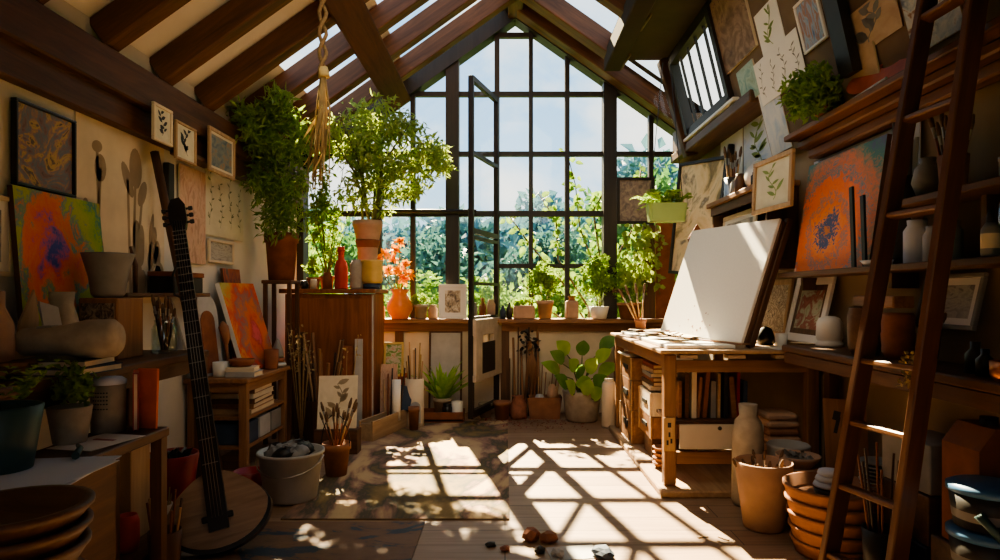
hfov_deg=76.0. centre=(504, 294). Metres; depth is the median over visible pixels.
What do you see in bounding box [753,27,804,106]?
sketch sheet
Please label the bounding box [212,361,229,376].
mug
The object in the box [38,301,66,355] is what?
leaning board
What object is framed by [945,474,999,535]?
tub
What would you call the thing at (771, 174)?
print
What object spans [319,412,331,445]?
paintbrush
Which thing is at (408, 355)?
stick
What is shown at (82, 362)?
book
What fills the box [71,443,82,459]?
trowel
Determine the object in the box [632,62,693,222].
hanging planter
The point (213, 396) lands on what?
book
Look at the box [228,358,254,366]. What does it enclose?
dish
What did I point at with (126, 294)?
wall shelf
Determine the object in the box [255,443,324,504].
bucket
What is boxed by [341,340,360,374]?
flowers
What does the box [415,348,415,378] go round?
stick
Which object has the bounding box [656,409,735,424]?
shelf
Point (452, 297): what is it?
print
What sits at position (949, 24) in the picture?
floral painting
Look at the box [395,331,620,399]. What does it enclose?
trim
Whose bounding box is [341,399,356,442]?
paintbrush
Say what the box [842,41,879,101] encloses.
sheet
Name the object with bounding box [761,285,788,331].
print
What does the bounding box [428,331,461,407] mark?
canvas
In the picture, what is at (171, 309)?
paintbrush
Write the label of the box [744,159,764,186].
bowl
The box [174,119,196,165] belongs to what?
framed print
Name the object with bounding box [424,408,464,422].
tray
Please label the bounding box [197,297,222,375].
arched panel
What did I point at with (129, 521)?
jar
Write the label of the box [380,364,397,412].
canvas
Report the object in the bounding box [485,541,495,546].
rock
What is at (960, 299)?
print
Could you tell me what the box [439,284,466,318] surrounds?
picture
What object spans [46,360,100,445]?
pot plant
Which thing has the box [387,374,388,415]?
stick
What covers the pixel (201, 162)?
ledge
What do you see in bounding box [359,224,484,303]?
tree
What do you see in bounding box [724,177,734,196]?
tin
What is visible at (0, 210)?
print
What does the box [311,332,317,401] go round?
stick
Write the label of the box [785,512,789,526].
stand
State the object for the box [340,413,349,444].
paintbrush
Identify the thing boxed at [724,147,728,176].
paintbrush
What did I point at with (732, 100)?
trim
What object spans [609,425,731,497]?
plinth
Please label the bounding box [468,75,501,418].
door
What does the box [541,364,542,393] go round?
stick
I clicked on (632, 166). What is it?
tree
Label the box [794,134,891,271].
painting
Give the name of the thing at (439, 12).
ceiling beam
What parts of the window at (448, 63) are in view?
cross rail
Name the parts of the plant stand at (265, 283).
leg, leg, leg, leg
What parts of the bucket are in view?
bucket handle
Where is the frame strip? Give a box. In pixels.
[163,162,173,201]
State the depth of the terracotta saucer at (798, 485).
3.06 m
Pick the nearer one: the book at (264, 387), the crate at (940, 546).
the crate at (940, 546)
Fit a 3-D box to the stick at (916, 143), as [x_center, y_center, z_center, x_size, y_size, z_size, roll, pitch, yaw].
[1.927,-0.471,3.026,0.021,0.542,0.061,0,0,-22]
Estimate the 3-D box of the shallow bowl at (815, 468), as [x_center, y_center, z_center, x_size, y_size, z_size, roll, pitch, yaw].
[1.630,0.981,3.560,0.240,0.075,0.240,0,0,0]
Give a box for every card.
[545,545,599,559]
[754,0,784,55]
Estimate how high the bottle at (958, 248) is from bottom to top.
0.170 m
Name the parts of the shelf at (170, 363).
rail, leg, leg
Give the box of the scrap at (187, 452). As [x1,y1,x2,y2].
[174,447,192,463]
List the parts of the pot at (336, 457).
wire handle, pot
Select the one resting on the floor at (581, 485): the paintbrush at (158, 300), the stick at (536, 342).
the stick at (536, 342)
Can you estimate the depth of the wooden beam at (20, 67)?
3.20 m
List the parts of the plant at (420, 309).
pot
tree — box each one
[309,210,357,293]
[318,89,458,259]
[337,217,434,306]
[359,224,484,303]
[403,203,537,287]
[482,219,591,307]
[509,188,596,305]
[570,133,677,257]
[575,157,677,301]
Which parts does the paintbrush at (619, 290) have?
handle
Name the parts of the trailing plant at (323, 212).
pot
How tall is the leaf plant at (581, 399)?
0.837 m
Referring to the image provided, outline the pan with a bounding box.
[813,485,829,495]
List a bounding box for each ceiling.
[64,0,399,138]
[612,20,706,112]
[629,0,707,59]
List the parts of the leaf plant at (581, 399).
stem, pot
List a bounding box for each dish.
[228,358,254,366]
[860,259,893,265]
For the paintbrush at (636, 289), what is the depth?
5.51 m
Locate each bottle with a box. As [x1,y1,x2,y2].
[0,291,15,378]
[323,272,331,288]
[334,246,347,288]
[565,296,578,318]
[964,341,980,373]
[975,348,993,376]
[980,209,999,256]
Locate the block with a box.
[314,427,360,453]
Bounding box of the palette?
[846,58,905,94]
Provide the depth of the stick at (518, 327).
6.69 m
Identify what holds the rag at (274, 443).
in the bucket
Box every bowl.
[0,485,95,546]
[0,507,93,559]
[39,526,91,559]
[232,466,261,486]
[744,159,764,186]
[775,450,821,469]
[793,464,821,472]
[989,360,999,381]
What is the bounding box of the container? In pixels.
[942,415,999,539]
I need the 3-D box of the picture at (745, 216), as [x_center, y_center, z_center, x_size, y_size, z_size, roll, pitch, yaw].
[1.840,-0.447,5.050,0.040,0.409,0.700,0,0,0]
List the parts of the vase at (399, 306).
stem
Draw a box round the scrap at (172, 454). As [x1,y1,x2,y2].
[167,449,183,458]
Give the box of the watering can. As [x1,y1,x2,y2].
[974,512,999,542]
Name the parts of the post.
post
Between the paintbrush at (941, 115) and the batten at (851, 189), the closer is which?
the paintbrush at (941, 115)
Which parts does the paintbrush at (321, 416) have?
handle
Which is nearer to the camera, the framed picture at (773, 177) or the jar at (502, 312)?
the framed picture at (773, 177)
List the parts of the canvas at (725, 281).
easel post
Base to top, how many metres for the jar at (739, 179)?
0.150 m
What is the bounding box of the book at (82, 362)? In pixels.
[17,356,115,368]
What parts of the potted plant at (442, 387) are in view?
pot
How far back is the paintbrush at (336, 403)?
4.48 m
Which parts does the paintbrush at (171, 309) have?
handle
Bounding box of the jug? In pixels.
[48,292,78,324]
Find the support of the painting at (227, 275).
on the side table at (243, 385)
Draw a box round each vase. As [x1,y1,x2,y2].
[377,237,415,318]
[892,175,915,263]
[911,156,938,195]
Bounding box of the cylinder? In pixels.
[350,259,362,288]
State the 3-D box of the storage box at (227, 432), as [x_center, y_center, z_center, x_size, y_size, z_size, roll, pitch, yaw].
[-1.930,0.963,4.520,0.300,0.150,0.200,0,0,0]
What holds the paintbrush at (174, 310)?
in the jar
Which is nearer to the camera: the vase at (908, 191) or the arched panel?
the vase at (908, 191)
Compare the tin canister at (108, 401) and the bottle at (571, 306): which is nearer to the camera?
the tin canister at (108, 401)
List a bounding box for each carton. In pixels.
[882,430,945,495]
[883,477,941,546]
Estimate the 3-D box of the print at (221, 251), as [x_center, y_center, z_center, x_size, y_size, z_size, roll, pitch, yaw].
[-2.183,-0.330,4.914,0.008,0.138,0.392,0,0,0]
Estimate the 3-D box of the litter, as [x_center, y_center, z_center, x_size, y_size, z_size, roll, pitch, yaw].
[0.230,1.230,6.131,1.086,0.027,0.673,0,0,0]
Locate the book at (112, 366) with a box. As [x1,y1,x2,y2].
[14,362,122,376]
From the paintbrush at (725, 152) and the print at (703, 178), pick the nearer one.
the paintbrush at (725, 152)
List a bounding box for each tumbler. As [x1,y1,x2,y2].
[264,349,278,369]
[451,400,462,411]
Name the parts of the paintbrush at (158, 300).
handle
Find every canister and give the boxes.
[90,376,126,433]
[602,378,614,427]
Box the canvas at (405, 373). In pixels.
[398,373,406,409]
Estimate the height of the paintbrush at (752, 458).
0.204 m
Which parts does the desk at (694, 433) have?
leg, plate, leg, leg, rail, panel, leg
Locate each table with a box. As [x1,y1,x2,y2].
[35,427,168,559]
[183,365,289,467]
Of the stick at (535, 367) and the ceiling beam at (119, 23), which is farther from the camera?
the stick at (535, 367)
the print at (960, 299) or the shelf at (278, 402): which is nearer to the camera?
the print at (960, 299)
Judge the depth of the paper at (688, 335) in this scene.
4.57 m
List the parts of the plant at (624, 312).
pot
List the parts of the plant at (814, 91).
pot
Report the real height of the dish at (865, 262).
0.028 m
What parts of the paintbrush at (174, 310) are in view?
handle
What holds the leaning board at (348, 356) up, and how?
on the floor at (581, 485)
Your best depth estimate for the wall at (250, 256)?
4.26 m
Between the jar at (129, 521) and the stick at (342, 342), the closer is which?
the jar at (129, 521)
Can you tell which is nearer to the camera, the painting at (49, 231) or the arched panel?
the painting at (49, 231)
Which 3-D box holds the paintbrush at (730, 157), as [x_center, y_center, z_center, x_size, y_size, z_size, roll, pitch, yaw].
[1.832,-0.979,5.194,0.022,0.347,0.042,0,0,14]
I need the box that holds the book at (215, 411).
[213,399,274,414]
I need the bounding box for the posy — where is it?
[897,351,913,388]
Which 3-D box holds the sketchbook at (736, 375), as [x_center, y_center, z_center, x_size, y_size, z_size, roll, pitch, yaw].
[1.518,0.643,4.260,0.020,0.315,0.200,1,0,0]
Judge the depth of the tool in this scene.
3.61 m
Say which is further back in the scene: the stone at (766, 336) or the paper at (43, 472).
the stone at (766, 336)
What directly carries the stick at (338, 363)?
in the bin
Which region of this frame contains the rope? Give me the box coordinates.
[303,0,330,189]
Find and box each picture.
[0,195,13,276]
[383,342,403,375]
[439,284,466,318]
[617,177,654,223]
[723,208,757,225]
[736,58,759,97]
[751,148,795,215]
[761,279,794,335]
[785,276,836,342]
[793,0,828,54]
[915,272,988,330]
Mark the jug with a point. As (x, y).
(64, 301)
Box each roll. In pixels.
[15,319,125,358]
[392,379,400,420]
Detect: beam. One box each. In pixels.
[0,0,308,191]
[90,0,190,51]
[149,0,292,85]
[194,0,368,111]
[229,0,428,127]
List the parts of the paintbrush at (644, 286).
handle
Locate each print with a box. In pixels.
[0,210,0,261]
[151,101,172,146]
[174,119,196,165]
[178,163,205,264]
[207,125,234,180]
[211,241,231,261]
[386,344,401,373]
[445,290,459,312]
[668,156,724,273]
[727,217,752,225]
[755,155,788,209]
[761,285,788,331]
[793,290,824,329]
[944,285,974,318]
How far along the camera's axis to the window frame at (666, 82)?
6.25 m
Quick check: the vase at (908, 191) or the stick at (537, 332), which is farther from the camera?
the stick at (537, 332)
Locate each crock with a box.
[766,439,810,455]
[861,522,888,559]
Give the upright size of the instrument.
1.821 m
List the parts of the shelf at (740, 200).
panel, rail, panel, panel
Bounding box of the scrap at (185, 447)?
[168,446,186,453]
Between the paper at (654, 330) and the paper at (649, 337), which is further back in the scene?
the paper at (654, 330)
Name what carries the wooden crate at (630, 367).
on the wooden crate at (629, 389)
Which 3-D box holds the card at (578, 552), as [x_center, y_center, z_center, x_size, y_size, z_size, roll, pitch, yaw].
[0.330,1.248,3.100,0.240,0.003,0.160,0,0,-9]
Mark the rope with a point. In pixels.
(321, 132)
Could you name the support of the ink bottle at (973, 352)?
on the bench
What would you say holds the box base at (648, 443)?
on the floor at (581, 485)
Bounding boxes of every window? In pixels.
[297,7,675,318]
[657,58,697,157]
[667,0,734,136]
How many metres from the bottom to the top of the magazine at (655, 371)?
0.030 m
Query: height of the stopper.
0.060 m
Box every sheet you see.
[75,111,163,302]
[205,168,242,241]
[618,351,640,356]
[721,128,742,174]
[744,114,771,173]
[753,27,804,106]
[758,95,792,155]
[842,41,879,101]
[850,0,902,50]
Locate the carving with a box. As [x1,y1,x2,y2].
[687,224,700,242]
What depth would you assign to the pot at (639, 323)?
5.48 m
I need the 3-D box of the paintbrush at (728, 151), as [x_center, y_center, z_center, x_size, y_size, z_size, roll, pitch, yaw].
[1.848,-1.009,5.260,0.026,0.408,0.055,0,0,-22]
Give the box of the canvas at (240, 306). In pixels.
[215,283,272,368]
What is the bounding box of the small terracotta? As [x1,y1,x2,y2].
[408,406,419,429]
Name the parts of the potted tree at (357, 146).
pot, stem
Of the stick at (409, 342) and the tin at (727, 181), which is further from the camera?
the stick at (409, 342)
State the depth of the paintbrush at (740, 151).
5.18 m
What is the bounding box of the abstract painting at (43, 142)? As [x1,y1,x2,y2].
[10,97,76,197]
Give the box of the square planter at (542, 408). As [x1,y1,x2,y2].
[527,394,561,418]
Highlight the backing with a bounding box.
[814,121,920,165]
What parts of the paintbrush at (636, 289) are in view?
handle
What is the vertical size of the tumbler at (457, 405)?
0.165 m
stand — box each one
[261,280,300,443]
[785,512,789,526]
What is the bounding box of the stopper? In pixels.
[911,216,923,219]
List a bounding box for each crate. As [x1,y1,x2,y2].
[79,298,142,359]
[620,354,646,379]
[620,373,642,409]
[620,401,643,443]
[638,407,678,438]
[639,385,661,416]
[931,533,951,559]
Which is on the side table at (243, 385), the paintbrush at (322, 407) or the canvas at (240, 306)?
the canvas at (240, 306)
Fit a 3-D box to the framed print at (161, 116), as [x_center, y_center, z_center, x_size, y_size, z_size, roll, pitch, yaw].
[-2.033,-1.010,3.798,0.020,0.219,0.210,0,0,0]
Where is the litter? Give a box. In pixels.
[473,418,588,431]
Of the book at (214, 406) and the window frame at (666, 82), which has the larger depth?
the window frame at (666, 82)
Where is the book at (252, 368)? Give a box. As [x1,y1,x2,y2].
[225,365,259,371]
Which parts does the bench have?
leg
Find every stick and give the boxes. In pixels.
[146,502,150,533]
[148,498,150,518]
[169,510,172,533]
[172,489,176,532]
[176,507,181,530]
[302,333,312,389]
[304,333,311,400]
[304,348,313,401]
[304,349,310,400]
[308,353,316,401]
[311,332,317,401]
[312,363,315,401]
[318,349,321,390]
[321,353,322,375]
[326,363,329,375]
[332,353,336,375]
[334,340,340,375]
[335,362,339,375]
[338,340,343,375]
[383,379,385,415]
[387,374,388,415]
[390,368,392,413]
[401,368,405,407]
[408,355,409,378]
[409,342,411,378]
[413,349,414,378]
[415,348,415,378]
[418,343,420,378]
[509,358,510,415]
[512,337,515,394]
[517,327,518,394]
[520,348,523,394]
[525,339,526,403]
[528,327,529,415]
[534,367,535,397]
[535,342,537,393]
[536,327,539,393]
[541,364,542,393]
[850,77,887,99]
[857,454,869,529]
[861,461,871,530]
[864,448,874,531]
[875,442,880,533]
[880,470,883,533]
[887,453,894,534]
[912,137,918,174]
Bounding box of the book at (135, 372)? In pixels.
[133,369,138,430]
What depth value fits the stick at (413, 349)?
6.01 m
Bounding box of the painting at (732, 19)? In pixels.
[709,0,757,74]
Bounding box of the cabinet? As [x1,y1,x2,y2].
[279,289,387,433]
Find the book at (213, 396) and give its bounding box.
[211,386,273,398]
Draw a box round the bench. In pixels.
[782,345,999,466]
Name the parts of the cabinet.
door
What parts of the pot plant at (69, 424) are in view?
pot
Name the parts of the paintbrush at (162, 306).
handle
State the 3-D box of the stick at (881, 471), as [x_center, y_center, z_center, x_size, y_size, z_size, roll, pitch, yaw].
[1.589,0.975,2.693,0.012,0.491,0.066,0,0,38]
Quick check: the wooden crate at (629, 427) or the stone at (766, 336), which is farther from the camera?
the wooden crate at (629, 427)
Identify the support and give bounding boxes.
[721,144,734,197]
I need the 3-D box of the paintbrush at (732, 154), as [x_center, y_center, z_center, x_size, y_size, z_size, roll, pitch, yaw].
[1.870,-0.983,5.245,0.023,0.356,0.042,0,0,17]
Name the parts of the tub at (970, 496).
lid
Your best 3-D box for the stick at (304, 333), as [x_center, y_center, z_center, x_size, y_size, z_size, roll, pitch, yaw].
[-1.679,0.765,5.534,0.148,0.873,0.027,0,0,13]
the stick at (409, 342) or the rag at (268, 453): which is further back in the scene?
the stick at (409, 342)
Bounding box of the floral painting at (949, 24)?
[900,0,962,47]
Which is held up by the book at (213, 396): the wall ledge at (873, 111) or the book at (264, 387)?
the book at (264, 387)
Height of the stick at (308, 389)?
0.752 m
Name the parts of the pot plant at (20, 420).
pot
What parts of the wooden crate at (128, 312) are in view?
panel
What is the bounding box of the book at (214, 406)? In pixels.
[212,394,273,408]
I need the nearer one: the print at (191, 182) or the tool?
the tool
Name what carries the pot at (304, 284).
on the cabinet
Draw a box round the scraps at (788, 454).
[784,449,813,465]
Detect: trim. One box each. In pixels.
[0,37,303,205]
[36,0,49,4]
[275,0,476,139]
[288,0,516,153]
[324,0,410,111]
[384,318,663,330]
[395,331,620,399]
[508,0,523,17]
[517,4,674,128]
[520,0,630,69]
[595,0,651,30]
[604,0,655,70]
[671,89,761,163]
[683,97,738,141]
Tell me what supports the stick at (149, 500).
in the cup at (174, 540)
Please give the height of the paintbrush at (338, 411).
0.300 m
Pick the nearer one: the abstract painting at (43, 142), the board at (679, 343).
the abstract painting at (43, 142)
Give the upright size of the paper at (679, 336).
0.006 m
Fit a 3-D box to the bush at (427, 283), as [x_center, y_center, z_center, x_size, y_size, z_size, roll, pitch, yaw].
[-1.548,0.479,10.436,1.539,1.793,1.558,0,0,15]
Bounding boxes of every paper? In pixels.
[0,460,119,486]
[0,486,18,489]
[35,455,121,484]
[46,433,144,450]
[644,329,660,331]
[649,337,675,339]
[658,334,749,344]
[664,336,690,338]
[670,333,697,336]
[755,346,781,348]
[790,342,814,343]
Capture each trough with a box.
[359,410,406,441]
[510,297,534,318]
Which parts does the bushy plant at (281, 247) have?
pot, stem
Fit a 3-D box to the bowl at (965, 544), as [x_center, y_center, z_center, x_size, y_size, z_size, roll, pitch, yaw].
[1.660,0.875,2.200,0.244,0.150,0.244,0,0,0]
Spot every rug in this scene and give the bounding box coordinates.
[194,521,424,559]
[281,421,509,519]
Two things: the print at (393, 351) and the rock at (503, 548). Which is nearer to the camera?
the rock at (503, 548)
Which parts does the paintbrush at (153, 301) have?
handle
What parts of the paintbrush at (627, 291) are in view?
handle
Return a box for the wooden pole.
[150,151,223,469]
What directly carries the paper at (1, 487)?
on the table at (104, 544)
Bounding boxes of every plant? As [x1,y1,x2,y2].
[0,355,65,474]
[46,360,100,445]
[225,79,319,279]
[304,161,347,288]
[411,293,430,318]
[411,360,480,411]
[524,259,564,318]
[541,336,614,422]
[577,251,622,318]
[612,256,647,318]
[776,59,844,124]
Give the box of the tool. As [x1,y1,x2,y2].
[129,246,137,292]
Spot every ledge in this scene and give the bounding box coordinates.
[170,150,206,167]
[784,15,999,158]
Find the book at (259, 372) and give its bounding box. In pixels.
[225,369,263,376]
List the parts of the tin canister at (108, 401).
lid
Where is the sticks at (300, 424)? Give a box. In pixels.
[287,323,314,438]
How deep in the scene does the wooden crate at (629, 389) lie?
5.27 m
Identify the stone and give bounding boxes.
[278,362,286,366]
[535,394,543,397]
[547,384,557,397]
[757,326,774,344]
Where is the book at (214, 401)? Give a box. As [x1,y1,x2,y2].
[211,391,272,403]
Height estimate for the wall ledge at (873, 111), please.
0.148 m
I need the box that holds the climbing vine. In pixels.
[500,148,645,317]
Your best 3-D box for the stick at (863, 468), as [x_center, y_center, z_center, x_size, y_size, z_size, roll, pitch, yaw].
[1.588,0.975,2.787,0.012,0.491,0.066,0,0,-39]
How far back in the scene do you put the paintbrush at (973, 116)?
2.60 m
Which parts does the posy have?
stem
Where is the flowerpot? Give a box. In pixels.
[734,454,793,533]
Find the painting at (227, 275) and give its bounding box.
[220,268,240,365]
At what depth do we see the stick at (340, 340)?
5.52 m
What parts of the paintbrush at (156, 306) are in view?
handle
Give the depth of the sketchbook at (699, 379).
4.16 m
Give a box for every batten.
[822,0,861,79]
[849,186,856,266]
[860,195,867,265]
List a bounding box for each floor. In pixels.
[181,413,810,559]
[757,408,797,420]
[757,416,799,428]
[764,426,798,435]
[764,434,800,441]
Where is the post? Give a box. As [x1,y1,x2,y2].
[612,225,654,318]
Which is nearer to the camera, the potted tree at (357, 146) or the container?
the container
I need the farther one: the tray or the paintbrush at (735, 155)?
the tray
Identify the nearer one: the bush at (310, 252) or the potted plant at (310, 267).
the potted plant at (310, 267)
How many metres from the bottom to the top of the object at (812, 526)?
0.072 m
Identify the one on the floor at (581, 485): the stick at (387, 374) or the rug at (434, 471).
the rug at (434, 471)
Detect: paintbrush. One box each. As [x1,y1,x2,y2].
[151,294,161,349]
[155,300,162,349]
[157,297,163,349]
[161,303,163,344]
[164,296,167,349]
[166,298,171,348]
[166,304,172,349]
[168,308,175,347]
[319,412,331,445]
[320,402,331,442]
[325,414,333,445]
[332,407,335,445]
[336,403,337,439]
[336,408,339,444]
[338,410,344,444]
[339,411,345,444]
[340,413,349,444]
[341,397,351,436]
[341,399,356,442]
[341,402,357,444]
[618,288,635,318]
[625,285,637,318]
[635,283,639,318]
[641,283,645,318]
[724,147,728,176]
[727,148,729,176]
[729,153,731,176]
[732,154,733,176]
[733,151,736,176]
[736,146,741,173]
[751,456,754,465]
[762,451,765,466]
[778,450,783,467]
[928,117,940,155]
[935,122,942,154]
[940,113,944,141]
[943,115,947,134]
[967,114,974,149]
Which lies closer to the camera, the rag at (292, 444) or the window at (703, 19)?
the rag at (292, 444)
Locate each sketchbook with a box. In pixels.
[676,379,681,417]
[677,372,689,417]
[687,372,696,417]
[696,375,702,417]
[697,372,710,417]
[707,379,715,417]
[710,372,720,417]
[718,372,727,417]
[728,372,739,417]
[728,375,736,417]
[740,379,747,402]
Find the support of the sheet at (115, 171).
attached to the wall at (250, 256)
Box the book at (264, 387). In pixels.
[212,383,271,393]
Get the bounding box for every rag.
[263,443,283,456]
[267,441,286,449]
[271,446,293,457]
[282,442,296,446]
[290,444,309,456]
[294,439,315,454]
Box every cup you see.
[147,524,181,559]
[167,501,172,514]
[775,333,787,346]
[937,153,969,184]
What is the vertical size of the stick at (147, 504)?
0.312 m
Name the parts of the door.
panel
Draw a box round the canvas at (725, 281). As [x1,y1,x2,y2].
[660,218,792,348]
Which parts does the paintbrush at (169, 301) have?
handle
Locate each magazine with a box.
[641,364,676,373]
[641,376,661,386]
[642,369,676,377]
[642,381,661,390]
[643,360,661,368]
[643,373,676,381]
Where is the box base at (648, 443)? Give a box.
[644,432,697,456]
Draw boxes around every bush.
[309,245,343,293]
[383,270,445,317]
[460,269,520,317]
[517,260,593,317]
[587,239,641,317]
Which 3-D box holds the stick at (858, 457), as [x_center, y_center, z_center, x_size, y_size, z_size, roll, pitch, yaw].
[1.559,0.955,2.758,0.079,0.531,0.012,0,0,14]
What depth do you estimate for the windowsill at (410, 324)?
6.76 m
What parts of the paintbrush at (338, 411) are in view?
handle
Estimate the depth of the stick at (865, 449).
2.71 m
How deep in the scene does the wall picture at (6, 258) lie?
2.79 m
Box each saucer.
[652,444,661,452]
[652,450,661,458]
[652,455,661,463]
[652,460,661,468]
[782,471,880,511]
[784,490,880,525]
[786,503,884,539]
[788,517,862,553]
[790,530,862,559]
[813,479,830,490]
[815,473,832,483]
[817,467,833,477]
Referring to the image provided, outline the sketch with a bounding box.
[317,375,357,428]
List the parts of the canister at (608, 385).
lid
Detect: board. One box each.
[15,290,38,359]
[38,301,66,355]
[138,368,158,428]
[169,297,186,349]
[299,332,305,435]
[342,346,352,374]
[354,339,362,426]
[621,331,734,348]
[655,223,674,318]
[822,398,868,476]
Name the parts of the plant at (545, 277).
stem, pot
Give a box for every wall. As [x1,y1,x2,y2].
[0,0,296,455]
[384,331,692,412]
[693,81,999,466]
[711,0,999,153]
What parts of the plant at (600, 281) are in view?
pot, stem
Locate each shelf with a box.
[0,350,208,479]
[123,293,209,299]
[213,399,283,420]
[219,425,283,449]
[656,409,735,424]
[706,180,799,269]
[778,256,999,289]
[901,176,999,227]
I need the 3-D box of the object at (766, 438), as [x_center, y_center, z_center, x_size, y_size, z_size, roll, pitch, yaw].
[1.786,0.932,4.200,0.220,0.048,0.220,0,0,-3]
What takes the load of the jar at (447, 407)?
on the tray
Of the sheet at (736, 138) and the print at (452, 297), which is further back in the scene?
the print at (452, 297)
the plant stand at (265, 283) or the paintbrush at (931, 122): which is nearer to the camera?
the paintbrush at (931, 122)
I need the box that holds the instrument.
[161,197,272,554]
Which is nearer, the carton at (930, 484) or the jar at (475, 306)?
the carton at (930, 484)
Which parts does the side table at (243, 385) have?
leg, leg, leg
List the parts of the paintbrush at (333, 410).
handle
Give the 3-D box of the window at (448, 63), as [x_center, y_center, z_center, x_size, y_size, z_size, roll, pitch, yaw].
[-0.075,-1.450,6.829,4.447,3.401,0.242,0,0,0]
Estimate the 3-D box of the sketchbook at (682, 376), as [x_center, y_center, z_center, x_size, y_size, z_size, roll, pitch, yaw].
[1.185,0.656,4.260,0.026,0.290,0.200,1,0,0]
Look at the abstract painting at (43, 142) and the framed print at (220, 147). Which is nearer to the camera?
the abstract painting at (43, 142)
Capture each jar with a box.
[120,512,139,553]
[310,279,317,288]
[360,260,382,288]
[428,305,437,318]
[442,403,451,411]
[474,302,476,315]
[479,298,485,315]
[487,300,494,314]
[500,305,505,318]
[506,302,511,318]
[730,180,733,193]
[731,402,763,506]
[734,173,744,191]
[815,316,843,347]
[847,307,882,355]
[880,313,915,359]
[903,219,927,262]
[922,226,932,261]
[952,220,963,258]
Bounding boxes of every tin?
[405,377,423,426]
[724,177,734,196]
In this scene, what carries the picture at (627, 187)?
attached to the post
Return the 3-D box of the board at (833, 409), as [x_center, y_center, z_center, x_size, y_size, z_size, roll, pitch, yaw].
[1.838,0.772,3.451,0.209,0.405,0.127,0,0,17]
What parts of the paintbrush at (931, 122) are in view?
handle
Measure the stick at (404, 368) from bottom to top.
0.452 m
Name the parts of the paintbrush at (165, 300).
handle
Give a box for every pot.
[80,252,135,297]
[299,281,308,288]
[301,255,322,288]
[321,414,350,476]
[478,401,492,417]
[493,400,510,419]
[514,305,534,318]
[634,319,646,331]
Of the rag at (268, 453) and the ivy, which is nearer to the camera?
the rag at (268, 453)
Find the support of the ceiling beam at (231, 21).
attached to the wall at (250, 256)
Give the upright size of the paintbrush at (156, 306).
0.269 m
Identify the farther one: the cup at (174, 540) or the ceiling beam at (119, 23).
the ceiling beam at (119, 23)
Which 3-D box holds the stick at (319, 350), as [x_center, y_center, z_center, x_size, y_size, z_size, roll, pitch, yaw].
[-1.558,0.825,5.388,0.035,0.753,0.102,0,0,-9]
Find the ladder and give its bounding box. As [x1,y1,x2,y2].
[818,0,988,559]
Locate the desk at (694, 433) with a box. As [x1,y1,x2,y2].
[610,333,818,484]
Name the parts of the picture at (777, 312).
frame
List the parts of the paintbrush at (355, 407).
handle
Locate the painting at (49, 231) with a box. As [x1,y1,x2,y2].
[7,185,102,325]
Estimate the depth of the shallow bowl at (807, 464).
3.48 m
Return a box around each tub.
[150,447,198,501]
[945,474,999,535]
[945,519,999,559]
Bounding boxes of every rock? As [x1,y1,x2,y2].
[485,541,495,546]
[500,545,509,551]
[522,527,540,541]
[534,545,544,553]
[539,530,557,543]
[550,547,563,557]
[591,544,614,559]
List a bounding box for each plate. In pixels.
[858,469,884,477]
[858,473,879,481]
[860,456,881,466]
[860,461,881,470]
[861,466,879,474]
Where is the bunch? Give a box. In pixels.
[517,329,540,401]
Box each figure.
[218,321,230,365]
[273,338,283,357]
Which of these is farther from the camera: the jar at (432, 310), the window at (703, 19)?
the jar at (432, 310)
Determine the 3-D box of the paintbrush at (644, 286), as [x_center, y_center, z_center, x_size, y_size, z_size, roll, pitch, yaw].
[1.192,0.096,5.541,0.068,0.396,0.025,0,0,-42]
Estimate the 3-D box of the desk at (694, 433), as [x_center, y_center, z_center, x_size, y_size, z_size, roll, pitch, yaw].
[1.480,0.771,4.940,1.020,0.852,1.900,0,0,0]
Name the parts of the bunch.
stem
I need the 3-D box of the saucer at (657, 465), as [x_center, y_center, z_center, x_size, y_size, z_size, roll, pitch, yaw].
[1.110,1.188,4.480,0.156,0.034,0.156,0,0,0]
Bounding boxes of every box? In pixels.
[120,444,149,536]
[147,271,203,292]
[214,418,257,444]
[253,412,269,437]
[266,407,280,430]
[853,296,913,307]
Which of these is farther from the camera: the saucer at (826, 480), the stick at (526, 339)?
the stick at (526, 339)
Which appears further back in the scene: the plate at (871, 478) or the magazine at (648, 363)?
the magazine at (648, 363)
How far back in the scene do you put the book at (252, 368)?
4.43 m
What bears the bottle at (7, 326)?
on the shelf at (170, 363)
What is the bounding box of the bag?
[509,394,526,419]
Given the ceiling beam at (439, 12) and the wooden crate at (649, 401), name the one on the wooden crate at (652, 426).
the wooden crate at (649, 401)
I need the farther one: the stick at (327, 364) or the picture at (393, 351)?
the picture at (393, 351)
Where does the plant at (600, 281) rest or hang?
on the windowsill at (410, 324)
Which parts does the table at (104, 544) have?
panel, leg, leg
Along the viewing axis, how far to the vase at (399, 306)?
6.62 m
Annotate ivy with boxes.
[619,223,667,295]

